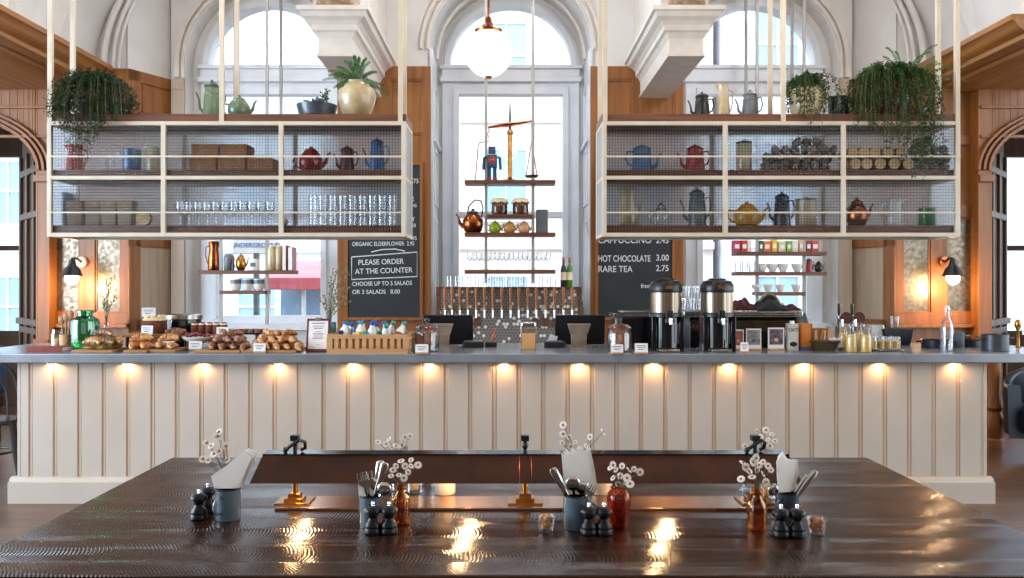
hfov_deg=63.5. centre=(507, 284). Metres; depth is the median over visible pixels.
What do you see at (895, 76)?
trailing plant
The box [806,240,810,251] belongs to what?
packet
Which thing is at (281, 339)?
croissant
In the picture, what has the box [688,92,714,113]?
coffee pot
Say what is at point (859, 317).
beer font
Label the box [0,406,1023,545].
floor
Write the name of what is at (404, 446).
daisies
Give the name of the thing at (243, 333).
tray
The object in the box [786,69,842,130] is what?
trailing plant
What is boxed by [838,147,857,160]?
log
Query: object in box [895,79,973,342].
panelling
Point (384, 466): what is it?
knife
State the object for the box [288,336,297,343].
croissant
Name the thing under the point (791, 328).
carton
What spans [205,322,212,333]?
jar
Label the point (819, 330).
wooden box
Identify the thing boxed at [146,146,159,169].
tin
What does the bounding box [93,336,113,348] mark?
sandwich
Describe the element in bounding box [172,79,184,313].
trim
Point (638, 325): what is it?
box
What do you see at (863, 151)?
log
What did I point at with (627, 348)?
cookie
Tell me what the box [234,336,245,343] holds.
croissant
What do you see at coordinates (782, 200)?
coffee pot
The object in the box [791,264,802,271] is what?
bowl
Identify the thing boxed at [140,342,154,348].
croissant
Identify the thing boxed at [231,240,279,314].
street sign
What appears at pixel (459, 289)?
tap
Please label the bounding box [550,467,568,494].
knife
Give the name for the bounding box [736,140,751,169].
canister
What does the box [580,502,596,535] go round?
pepper mill
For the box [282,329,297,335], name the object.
croissant
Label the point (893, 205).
jug
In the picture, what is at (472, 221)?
kettle
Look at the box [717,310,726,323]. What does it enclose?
tap
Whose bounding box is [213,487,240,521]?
enamel mug
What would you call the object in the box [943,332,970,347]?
cooking pot
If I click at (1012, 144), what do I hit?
wall
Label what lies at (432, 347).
cookie
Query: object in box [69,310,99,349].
jar
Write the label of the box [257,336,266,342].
croissant
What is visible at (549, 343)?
card reader
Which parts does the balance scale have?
hook arm, pan chain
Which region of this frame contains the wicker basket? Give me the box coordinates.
[809,339,839,350]
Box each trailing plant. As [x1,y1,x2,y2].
[43,67,141,159]
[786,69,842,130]
[842,59,947,179]
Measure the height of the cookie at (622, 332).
0.065 m
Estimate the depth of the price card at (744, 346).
5.69 m
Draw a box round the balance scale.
[475,104,538,179]
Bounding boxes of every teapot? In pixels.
[225,95,256,113]
[234,253,248,269]
[292,146,330,169]
[488,220,504,231]
[501,220,519,231]
[515,220,530,231]
[728,201,768,224]
[806,258,813,271]
[812,261,824,271]
[846,197,873,224]
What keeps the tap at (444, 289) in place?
attached to the wall at (508, 329)
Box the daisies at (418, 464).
[388,457,421,496]
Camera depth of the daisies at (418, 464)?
2.59 m
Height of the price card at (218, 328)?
0.059 m
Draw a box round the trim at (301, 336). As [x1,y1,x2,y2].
[194,0,829,342]
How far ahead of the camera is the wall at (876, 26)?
8.80 m
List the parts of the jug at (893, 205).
handle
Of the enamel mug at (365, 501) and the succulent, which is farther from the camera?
the succulent
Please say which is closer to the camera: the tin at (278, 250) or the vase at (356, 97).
the vase at (356, 97)
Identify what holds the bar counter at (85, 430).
on the floor
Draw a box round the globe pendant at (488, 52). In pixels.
[465,0,511,78]
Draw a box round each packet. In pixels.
[731,240,740,251]
[740,240,747,251]
[748,240,751,251]
[759,240,762,251]
[763,241,770,251]
[770,240,776,251]
[777,241,785,251]
[786,241,791,251]
[791,240,797,251]
[798,240,802,251]
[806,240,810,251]
[811,240,818,251]
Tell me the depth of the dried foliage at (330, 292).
5.98 m
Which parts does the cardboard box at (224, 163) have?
lid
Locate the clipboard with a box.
[306,318,330,351]
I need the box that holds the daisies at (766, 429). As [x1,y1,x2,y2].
[742,426,777,449]
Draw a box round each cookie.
[416,332,424,341]
[418,340,428,343]
[419,324,427,330]
[422,329,430,337]
[424,335,433,342]
[426,324,436,334]
[430,330,437,338]
[430,344,437,349]
[611,325,621,332]
[614,329,624,335]
[618,334,627,342]
[621,324,628,333]
[623,345,630,351]
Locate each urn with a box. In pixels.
[649,278,683,351]
[699,278,735,351]
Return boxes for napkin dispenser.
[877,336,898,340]
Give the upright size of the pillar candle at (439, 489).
0.110 m
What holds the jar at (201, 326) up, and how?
on the cake stand at (187, 343)
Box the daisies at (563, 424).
[559,421,604,449]
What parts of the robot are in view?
arm, leg, chest panel, leg, arm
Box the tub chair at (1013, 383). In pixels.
[1002,367,1023,438]
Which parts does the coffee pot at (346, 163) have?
lid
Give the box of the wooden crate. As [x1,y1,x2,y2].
[326,331,414,353]
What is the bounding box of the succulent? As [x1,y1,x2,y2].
[303,89,330,101]
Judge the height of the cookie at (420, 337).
0.078 m
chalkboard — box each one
[345,162,422,320]
[595,162,674,320]
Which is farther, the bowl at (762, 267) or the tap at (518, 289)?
the bowl at (762, 267)
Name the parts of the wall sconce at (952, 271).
wall plate, bulb, lamp shade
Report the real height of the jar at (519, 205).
0.165 m
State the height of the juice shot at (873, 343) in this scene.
0.085 m
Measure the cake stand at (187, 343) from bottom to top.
0.096 m
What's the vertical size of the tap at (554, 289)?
0.311 m
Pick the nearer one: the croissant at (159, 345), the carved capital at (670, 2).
the croissant at (159, 345)
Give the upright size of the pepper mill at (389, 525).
0.095 m
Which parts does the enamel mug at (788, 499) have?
handle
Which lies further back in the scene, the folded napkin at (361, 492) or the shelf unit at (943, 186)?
the shelf unit at (943, 186)
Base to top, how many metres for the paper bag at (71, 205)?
0.186 m
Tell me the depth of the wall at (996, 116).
8.45 m
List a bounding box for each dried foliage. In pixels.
[99,277,116,327]
[312,262,353,320]
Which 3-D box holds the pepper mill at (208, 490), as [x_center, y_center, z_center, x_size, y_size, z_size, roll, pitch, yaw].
[-0.991,0.702,2.736,0.052,0.095,0.052,0,0,0]
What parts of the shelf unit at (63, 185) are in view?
glass panel, glass panel, rail, frame, glass panel, glass panel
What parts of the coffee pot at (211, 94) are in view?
spout, lid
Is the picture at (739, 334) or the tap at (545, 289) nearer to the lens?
the picture at (739, 334)
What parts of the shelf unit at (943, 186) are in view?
glass panel, glass panel, frame, rail, glass panel, glass panel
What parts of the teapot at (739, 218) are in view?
handle, lid, spout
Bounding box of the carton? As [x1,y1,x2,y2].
[786,321,797,349]
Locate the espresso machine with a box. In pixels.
[682,309,807,347]
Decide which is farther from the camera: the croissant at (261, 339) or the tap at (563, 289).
the tap at (563, 289)
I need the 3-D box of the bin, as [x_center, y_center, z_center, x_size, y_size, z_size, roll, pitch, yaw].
[2.857,0.388,6.500,0.122,0.162,0.162,0,0,0]
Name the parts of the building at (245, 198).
pane, pane, pane, pane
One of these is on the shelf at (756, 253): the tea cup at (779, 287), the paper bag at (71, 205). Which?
the tea cup at (779, 287)
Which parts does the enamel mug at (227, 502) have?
handle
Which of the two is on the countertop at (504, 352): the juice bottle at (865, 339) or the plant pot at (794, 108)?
the juice bottle at (865, 339)
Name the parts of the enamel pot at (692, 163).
spout, lid, handle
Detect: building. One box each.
[0,97,319,329]
[451,11,714,286]
[713,11,1023,329]
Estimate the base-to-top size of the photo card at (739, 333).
0.150 m
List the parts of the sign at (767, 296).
plate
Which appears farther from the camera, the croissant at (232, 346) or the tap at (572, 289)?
the tap at (572, 289)
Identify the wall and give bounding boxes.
[0,89,56,342]
[0,127,21,405]
[96,0,170,78]
[387,0,633,65]
[436,287,581,342]
[852,0,931,78]
[970,89,1023,393]
[1004,129,1023,373]
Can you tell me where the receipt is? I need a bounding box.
[548,334,557,339]
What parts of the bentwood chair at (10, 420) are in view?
seat, leg, leg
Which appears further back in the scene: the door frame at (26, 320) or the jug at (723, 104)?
the door frame at (26, 320)
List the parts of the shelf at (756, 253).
hanging rod, hanging rod, hanging rod, hanging rod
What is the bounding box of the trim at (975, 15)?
[890,0,1023,63]
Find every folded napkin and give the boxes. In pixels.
[211,448,258,489]
[358,483,382,498]
[561,447,596,500]
[776,451,798,492]
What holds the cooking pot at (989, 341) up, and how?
on the countertop at (504, 352)
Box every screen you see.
[423,315,472,346]
[555,315,604,346]
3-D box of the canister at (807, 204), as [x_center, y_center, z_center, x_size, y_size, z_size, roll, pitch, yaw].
[2.134,-0.522,5.930,0.146,0.215,0.146,0,0,0]
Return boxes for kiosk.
[264,261,319,314]
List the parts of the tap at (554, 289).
handle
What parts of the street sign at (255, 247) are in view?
post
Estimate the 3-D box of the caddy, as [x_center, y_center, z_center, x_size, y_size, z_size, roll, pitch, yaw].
[0.338,-0.633,8.229,0.122,0.236,0.027,0,0,0]
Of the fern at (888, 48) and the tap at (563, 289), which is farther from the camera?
the tap at (563, 289)
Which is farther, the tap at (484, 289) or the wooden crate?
the tap at (484, 289)
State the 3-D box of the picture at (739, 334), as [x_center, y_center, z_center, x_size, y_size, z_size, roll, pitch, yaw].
[1.647,0.379,5.926,0.068,0.101,0.003,0,0,2]
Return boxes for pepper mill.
[190,489,207,520]
[201,483,214,513]
[364,501,380,534]
[381,501,397,534]
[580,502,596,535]
[597,502,612,535]
[772,504,789,537]
[788,504,805,537]
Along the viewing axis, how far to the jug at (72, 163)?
5.89 m
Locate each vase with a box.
[330,322,335,332]
[338,79,375,113]
[607,485,631,529]
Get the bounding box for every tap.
[443,287,446,314]
[450,287,453,314]
[458,287,461,314]
[466,287,469,314]
[474,287,477,317]
[483,287,485,317]
[491,287,494,317]
[500,287,503,317]
[509,287,511,317]
[517,287,520,317]
[526,287,529,317]
[534,287,537,317]
[544,287,546,317]
[552,287,555,317]
[562,287,564,314]
[570,287,573,314]
[665,310,674,323]
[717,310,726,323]
[1014,319,1023,347]
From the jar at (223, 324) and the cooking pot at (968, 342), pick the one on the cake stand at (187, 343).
the jar at (223, 324)
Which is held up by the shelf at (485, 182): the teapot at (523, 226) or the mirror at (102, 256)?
the teapot at (523, 226)
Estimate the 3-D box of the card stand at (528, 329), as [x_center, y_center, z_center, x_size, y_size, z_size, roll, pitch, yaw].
[0.148,0.368,6.005,0.122,0.202,0.092,0,0,0]
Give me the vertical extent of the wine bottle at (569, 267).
0.302 m
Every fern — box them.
[323,55,389,98]
[882,44,971,99]
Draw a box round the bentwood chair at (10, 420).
[0,363,16,475]
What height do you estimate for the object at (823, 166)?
0.080 m
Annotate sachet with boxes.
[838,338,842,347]
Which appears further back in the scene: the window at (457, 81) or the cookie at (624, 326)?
the window at (457, 81)
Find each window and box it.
[0,152,21,336]
[197,0,336,328]
[440,0,584,301]
[684,0,831,327]
[1004,152,1023,336]
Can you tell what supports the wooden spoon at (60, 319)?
in the pot at (63, 339)
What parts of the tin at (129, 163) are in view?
lid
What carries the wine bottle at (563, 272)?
on the wall at (508, 329)
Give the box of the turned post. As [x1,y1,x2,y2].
[987,363,1004,449]
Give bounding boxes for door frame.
[16,142,35,344]
[992,144,1010,413]
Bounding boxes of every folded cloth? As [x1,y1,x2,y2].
[733,297,755,310]
[754,300,789,310]
[782,304,800,309]
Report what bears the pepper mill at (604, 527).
on the dining table
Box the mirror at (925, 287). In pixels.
[904,220,970,310]
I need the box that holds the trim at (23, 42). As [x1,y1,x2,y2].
[0,4,113,91]
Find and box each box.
[189,157,217,169]
[191,144,219,155]
[217,157,246,169]
[220,144,254,157]
[247,158,278,169]
[611,310,649,348]
[797,323,811,349]
[812,328,828,349]
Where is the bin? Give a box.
[860,324,883,340]
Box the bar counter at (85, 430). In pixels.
[8,363,994,503]
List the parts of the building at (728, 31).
pane, pane, pane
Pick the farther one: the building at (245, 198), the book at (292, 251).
the building at (245, 198)
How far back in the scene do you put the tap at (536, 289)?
8.28 m
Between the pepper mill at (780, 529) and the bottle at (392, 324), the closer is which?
the pepper mill at (780, 529)
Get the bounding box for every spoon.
[58,316,63,334]
[63,313,68,334]
[67,310,73,334]
[370,478,376,489]
[377,482,390,496]
[566,477,579,495]
[576,481,588,494]
[768,485,777,495]
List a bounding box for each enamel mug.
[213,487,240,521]
[358,496,381,527]
[563,494,597,530]
[774,490,798,522]
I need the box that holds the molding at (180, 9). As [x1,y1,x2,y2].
[171,0,851,325]
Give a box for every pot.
[59,334,68,344]
[75,94,119,113]
[196,80,225,113]
[333,145,358,169]
[362,137,389,169]
[624,144,661,169]
[648,203,665,222]
[677,144,710,169]
[680,187,711,224]
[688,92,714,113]
[735,90,763,113]
[767,191,794,224]
[788,86,823,113]
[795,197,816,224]
[865,88,908,113]
[916,339,956,348]
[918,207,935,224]
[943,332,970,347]
[965,339,980,346]
[975,333,1014,351]
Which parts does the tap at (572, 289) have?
handle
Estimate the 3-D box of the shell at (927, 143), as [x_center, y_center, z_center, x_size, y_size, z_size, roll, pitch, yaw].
[2.958,-1.013,5.860,0.080,0.085,0.079,0,0,-38]
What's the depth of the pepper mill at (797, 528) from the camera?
2.46 m
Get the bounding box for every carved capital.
[315,0,353,4]
[668,0,705,4]
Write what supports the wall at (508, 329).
on the countertop
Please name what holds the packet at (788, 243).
on the shelf at (756, 253)
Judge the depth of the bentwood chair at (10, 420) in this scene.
6.36 m
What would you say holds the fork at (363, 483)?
in the enamel mug at (365, 501)
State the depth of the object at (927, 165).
5.83 m
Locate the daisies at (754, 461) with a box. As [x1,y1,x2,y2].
[737,454,773,500]
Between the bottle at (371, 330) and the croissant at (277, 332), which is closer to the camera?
the bottle at (371, 330)
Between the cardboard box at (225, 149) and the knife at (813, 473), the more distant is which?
the cardboard box at (225, 149)
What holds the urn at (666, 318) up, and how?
on the countertop at (504, 352)
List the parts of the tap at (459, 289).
handle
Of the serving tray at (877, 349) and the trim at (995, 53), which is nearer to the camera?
the serving tray at (877, 349)
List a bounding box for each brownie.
[248,328,256,332]
[254,328,263,332]
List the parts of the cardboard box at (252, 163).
lid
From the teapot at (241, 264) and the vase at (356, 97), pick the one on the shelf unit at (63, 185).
the vase at (356, 97)
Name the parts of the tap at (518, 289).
handle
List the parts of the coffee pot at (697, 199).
spout, lid, handle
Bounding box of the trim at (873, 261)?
[852,83,895,332]
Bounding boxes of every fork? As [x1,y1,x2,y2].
[356,472,368,495]
[362,471,372,496]
[584,483,596,496]
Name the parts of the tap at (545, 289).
handle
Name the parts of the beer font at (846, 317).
handle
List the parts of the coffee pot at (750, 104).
spout, lid, handle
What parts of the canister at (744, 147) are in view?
lid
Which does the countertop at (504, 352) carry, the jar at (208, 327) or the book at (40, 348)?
the book at (40, 348)
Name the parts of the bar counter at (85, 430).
skirting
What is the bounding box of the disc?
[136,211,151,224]
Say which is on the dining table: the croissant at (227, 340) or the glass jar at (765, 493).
the glass jar at (765, 493)
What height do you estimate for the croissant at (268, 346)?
0.055 m
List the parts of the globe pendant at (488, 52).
rod, globe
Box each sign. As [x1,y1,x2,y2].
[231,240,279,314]
[759,293,784,304]
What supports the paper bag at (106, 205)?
on the shelf unit at (63, 185)
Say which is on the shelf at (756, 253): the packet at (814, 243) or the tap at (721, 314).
the packet at (814, 243)
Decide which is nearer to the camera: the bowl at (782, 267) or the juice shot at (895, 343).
the juice shot at (895, 343)
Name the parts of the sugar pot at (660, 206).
lid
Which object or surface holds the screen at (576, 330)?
on the countertop at (504, 352)
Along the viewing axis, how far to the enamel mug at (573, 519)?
2.52 m
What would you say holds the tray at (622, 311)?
on the box at (638, 325)
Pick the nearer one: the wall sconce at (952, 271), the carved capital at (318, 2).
the carved capital at (318, 2)
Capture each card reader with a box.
[462,340,483,347]
[544,340,565,347]
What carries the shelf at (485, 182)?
hanging from the ceiling
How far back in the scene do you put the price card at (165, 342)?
5.86 m
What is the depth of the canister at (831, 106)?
5.89 m
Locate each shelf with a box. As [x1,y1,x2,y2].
[198,0,297,324]
[465,0,555,282]
[731,0,826,312]
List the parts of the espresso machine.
panel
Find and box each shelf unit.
[46,0,412,239]
[596,0,960,239]
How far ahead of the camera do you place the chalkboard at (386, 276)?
8.43 m
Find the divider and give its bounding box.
[250,434,800,509]
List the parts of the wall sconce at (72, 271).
lamp shade, bulb, wall plate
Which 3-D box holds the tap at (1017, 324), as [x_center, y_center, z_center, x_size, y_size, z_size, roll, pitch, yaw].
[3.819,0.363,6.182,0.060,0.210,0.096,0,0,0]
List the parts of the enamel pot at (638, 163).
handle, lid, spout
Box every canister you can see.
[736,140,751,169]
[828,95,847,113]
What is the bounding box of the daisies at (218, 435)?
[199,428,230,471]
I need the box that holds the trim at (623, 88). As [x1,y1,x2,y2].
[590,66,683,342]
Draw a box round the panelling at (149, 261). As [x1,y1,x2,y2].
[128,68,170,342]
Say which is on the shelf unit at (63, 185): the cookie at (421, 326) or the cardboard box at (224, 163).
the cardboard box at (224, 163)
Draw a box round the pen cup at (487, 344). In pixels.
[485,342,496,346]
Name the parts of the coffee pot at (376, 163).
spout, lid, handle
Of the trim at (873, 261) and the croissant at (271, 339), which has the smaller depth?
the croissant at (271, 339)
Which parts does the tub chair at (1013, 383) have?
seat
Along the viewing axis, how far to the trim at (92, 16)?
8.32 m
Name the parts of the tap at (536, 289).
handle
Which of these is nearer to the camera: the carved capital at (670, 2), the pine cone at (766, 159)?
the pine cone at (766, 159)
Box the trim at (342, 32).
[296,0,395,97]
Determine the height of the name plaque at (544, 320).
0.103 m
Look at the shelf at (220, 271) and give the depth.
8.54 m
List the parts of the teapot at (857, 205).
lid, spout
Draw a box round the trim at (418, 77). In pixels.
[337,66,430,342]
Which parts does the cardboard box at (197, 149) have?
lid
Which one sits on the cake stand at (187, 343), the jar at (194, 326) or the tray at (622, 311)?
the jar at (194, 326)
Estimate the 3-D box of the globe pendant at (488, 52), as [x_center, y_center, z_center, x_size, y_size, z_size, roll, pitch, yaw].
[-0.141,-3.088,6.000,0.340,3.186,0.340,0,0,-32]
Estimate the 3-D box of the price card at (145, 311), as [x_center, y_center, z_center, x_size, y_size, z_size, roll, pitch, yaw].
[-2.673,0.203,6.158,0.097,0.067,0.010,0,0,-11]
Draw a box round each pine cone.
[762,152,772,162]
[782,153,791,163]
[911,153,921,163]
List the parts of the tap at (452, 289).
handle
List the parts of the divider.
post, plate, post, lamp shade, plate, plate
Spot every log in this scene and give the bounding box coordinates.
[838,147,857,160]
[846,158,860,169]
[856,147,869,159]
[857,158,871,169]
[867,147,880,159]
[868,158,885,169]
[873,147,893,159]
[881,158,899,169]
[886,147,905,159]
[895,158,913,169]
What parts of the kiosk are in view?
post, panel, post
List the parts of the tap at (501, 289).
handle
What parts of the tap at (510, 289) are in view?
handle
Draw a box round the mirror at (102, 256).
[57,238,119,310]
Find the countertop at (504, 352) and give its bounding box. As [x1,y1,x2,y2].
[0,343,1023,362]
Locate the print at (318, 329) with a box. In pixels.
[312,323,324,344]
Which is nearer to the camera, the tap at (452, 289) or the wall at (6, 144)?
the tap at (452, 289)
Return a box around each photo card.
[736,330,743,349]
[746,329,761,349]
[767,328,784,349]
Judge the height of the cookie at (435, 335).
0.077 m
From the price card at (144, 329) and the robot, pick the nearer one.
the price card at (144, 329)
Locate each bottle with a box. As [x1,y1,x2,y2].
[340,321,347,333]
[349,322,354,333]
[355,321,363,333]
[368,321,376,333]
[374,322,378,333]
[382,323,390,333]
[389,321,395,333]
[392,482,409,524]
[395,322,406,333]
[560,257,566,286]
[567,257,572,286]
[747,487,766,531]
[838,333,847,349]
[846,334,856,351]
[854,333,863,349]
[861,334,870,351]
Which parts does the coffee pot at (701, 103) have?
spout, lid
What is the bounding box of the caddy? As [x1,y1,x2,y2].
[536,209,547,231]
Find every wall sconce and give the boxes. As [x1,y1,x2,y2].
[60,257,86,284]
[938,257,964,284]
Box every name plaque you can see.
[474,316,479,325]
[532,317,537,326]
[542,316,547,325]
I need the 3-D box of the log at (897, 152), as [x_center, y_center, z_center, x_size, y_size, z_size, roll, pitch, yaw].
[2.737,-0.921,5.844,0.080,0.080,0.174,0,0,0]
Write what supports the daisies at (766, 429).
in the bud vase
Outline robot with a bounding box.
[482,147,501,179]
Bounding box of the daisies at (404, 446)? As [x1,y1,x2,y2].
[375,433,412,449]
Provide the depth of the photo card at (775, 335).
5.92 m
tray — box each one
[243,333,262,334]
[618,310,649,312]
[659,349,679,351]
[710,349,731,351]
[871,348,904,350]
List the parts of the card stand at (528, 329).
panel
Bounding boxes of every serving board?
[72,347,128,352]
[124,348,156,352]
[150,347,187,351]
[195,345,251,352]
[241,345,305,352]
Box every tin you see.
[122,148,140,169]
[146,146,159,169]
[249,259,258,269]
[268,243,275,269]
[275,243,281,269]
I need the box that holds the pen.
[491,328,496,341]
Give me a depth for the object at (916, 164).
5.83 m
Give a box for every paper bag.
[65,200,85,224]
[83,200,101,224]
[100,200,117,224]
[116,200,137,224]
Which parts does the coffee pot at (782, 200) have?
spout, lid, handle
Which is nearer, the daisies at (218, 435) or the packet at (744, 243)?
the daisies at (218, 435)
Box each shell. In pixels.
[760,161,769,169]
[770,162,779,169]
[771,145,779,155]
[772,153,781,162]
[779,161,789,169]
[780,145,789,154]
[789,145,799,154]
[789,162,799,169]
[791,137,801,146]
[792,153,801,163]
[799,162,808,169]
[800,144,809,155]
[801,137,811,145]
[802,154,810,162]
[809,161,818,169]
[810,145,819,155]
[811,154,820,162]
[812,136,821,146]
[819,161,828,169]
[820,144,829,155]
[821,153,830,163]
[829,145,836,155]
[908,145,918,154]
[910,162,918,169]
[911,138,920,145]
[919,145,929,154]
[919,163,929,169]
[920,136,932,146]
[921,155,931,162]
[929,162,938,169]
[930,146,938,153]
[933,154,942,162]
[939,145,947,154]
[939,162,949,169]
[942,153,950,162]
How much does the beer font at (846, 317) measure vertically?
0.325 m
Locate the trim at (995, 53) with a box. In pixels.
[918,14,1023,91]
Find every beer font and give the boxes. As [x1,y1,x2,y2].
[837,303,851,337]
[850,303,864,333]
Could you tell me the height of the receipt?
0.086 m
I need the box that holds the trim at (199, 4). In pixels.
[174,0,849,77]
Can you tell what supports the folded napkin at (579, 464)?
in the enamel mug at (573, 519)
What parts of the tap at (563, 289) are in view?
handle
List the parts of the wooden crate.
panel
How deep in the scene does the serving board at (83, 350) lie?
5.72 m
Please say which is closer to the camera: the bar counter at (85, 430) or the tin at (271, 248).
the bar counter at (85, 430)
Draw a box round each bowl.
[182,336,213,343]
[230,279,241,289]
[242,279,252,289]
[253,279,264,289]
[296,101,337,113]
[759,264,767,271]
[767,264,777,271]
[778,264,788,271]
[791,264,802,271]
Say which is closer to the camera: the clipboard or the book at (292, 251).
the clipboard
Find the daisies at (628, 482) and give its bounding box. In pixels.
[607,461,643,499]
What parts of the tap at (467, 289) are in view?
handle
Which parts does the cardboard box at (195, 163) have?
lid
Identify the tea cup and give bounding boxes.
[752,284,760,291]
[763,284,772,291]
[775,284,784,291]
[791,284,800,291]
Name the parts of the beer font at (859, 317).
handle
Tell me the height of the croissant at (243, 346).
0.054 m
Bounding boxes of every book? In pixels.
[26,345,72,351]
[282,245,289,269]
[288,247,296,270]
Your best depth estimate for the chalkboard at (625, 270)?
8.43 m
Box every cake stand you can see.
[121,332,190,346]
[186,334,233,346]
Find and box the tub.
[883,327,913,344]
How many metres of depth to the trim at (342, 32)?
6.95 m
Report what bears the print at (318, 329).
attached to the clipboard
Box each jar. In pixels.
[52,339,58,344]
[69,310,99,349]
[191,322,197,332]
[198,322,205,333]
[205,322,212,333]
[212,322,219,333]
[220,322,227,326]
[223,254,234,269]
[410,484,419,489]
[490,198,508,213]
[511,198,529,213]
[762,484,774,495]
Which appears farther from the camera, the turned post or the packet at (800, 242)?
the packet at (800, 242)
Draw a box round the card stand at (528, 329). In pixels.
[520,322,536,349]
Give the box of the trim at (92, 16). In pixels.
[0,0,136,68]
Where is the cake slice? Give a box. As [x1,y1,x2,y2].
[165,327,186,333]
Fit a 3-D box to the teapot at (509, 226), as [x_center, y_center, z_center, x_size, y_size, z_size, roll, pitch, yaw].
[0.017,-0.580,8.230,0.159,0.128,0.122,0,0,37]
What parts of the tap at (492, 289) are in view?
handle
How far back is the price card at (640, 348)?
5.60 m
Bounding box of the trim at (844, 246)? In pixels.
[838,79,851,333]
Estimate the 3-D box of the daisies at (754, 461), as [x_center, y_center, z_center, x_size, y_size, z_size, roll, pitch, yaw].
[0.754,0.586,2.534,0.118,0.153,0.070,0,0,0]
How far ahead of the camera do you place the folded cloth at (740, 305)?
6.25 m
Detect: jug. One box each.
[64,144,87,169]
[205,241,218,269]
[615,188,642,224]
[714,83,732,113]
[881,199,905,224]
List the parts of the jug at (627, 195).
handle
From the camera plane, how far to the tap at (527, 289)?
8.28 m
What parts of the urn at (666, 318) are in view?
lid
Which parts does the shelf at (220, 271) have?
hanging rod, hanging rod, hanging rod, hanging rod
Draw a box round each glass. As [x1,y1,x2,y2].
[539,513,552,529]
[809,516,825,531]
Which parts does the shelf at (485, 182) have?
hanging rod, hanging rod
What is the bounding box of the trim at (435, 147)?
[430,48,591,314]
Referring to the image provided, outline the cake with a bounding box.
[143,315,166,333]
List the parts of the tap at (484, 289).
handle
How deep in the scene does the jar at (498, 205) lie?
8.16 m
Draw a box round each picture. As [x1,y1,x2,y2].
[736,331,742,344]
[747,330,759,344]
[769,329,782,344]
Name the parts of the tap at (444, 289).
handle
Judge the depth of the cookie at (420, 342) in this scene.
5.78 m
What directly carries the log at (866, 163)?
on the shelf unit at (943, 186)
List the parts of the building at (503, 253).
pane, pane, pane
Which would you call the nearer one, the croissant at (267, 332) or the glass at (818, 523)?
the glass at (818, 523)
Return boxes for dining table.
[0,458,1023,577]
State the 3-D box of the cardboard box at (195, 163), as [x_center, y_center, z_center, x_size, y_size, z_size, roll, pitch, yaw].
[-2.159,-0.854,5.940,0.192,0.102,0.186,0,0,0]
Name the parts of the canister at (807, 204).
lid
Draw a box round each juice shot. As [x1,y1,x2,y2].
[871,341,876,348]
[878,341,883,348]
[885,341,891,348]
[892,341,898,348]
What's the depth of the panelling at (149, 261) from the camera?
8.79 m
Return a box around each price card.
[141,326,152,334]
[142,308,155,316]
[162,341,174,348]
[189,341,202,350]
[216,327,228,333]
[253,343,265,352]
[415,344,428,353]
[611,344,622,353]
[634,343,647,353]
[740,342,748,352]
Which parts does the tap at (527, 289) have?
handle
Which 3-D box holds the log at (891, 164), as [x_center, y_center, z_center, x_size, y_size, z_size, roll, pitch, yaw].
[2.688,-0.843,5.844,0.080,0.080,0.174,0,0,0]
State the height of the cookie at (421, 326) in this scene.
0.067 m
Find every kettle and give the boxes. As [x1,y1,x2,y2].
[165,313,202,345]
[455,199,483,231]
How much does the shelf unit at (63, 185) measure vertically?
3.167 m
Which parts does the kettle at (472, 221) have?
spout, lid, bail handle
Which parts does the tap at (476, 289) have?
handle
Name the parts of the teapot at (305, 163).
handle, lid, spout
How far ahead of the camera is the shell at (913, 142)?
5.84 m
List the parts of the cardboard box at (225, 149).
lid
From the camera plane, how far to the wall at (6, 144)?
10.30 m
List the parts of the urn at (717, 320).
lid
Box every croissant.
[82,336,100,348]
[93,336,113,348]
[94,327,113,337]
[111,336,122,348]
[128,342,140,349]
[129,333,153,341]
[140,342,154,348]
[155,341,164,348]
[158,333,178,341]
[166,342,178,348]
[208,342,218,349]
[212,336,224,343]
[218,343,229,349]
[219,329,226,335]
[224,337,231,343]
[227,329,242,335]
[228,341,239,347]
[230,343,237,349]
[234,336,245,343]
[240,343,250,350]
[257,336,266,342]
[263,329,273,335]
[265,342,271,349]
[268,336,275,342]
[273,329,281,335]
[273,342,282,349]
[278,336,288,343]
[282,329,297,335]
[283,343,292,349]
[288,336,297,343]
[294,342,302,350]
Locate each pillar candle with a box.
[434,484,455,495]
[594,484,612,495]
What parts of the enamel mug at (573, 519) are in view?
handle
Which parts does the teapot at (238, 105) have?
lid, spout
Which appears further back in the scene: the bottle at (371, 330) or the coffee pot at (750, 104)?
the coffee pot at (750, 104)
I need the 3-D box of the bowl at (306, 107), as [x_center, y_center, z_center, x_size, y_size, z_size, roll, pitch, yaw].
[-1.373,-1.239,5.950,0.292,0.100,0.292,0,0,0]
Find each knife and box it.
[373,460,383,490]
[373,462,388,496]
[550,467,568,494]
[794,473,807,491]
[797,469,817,496]

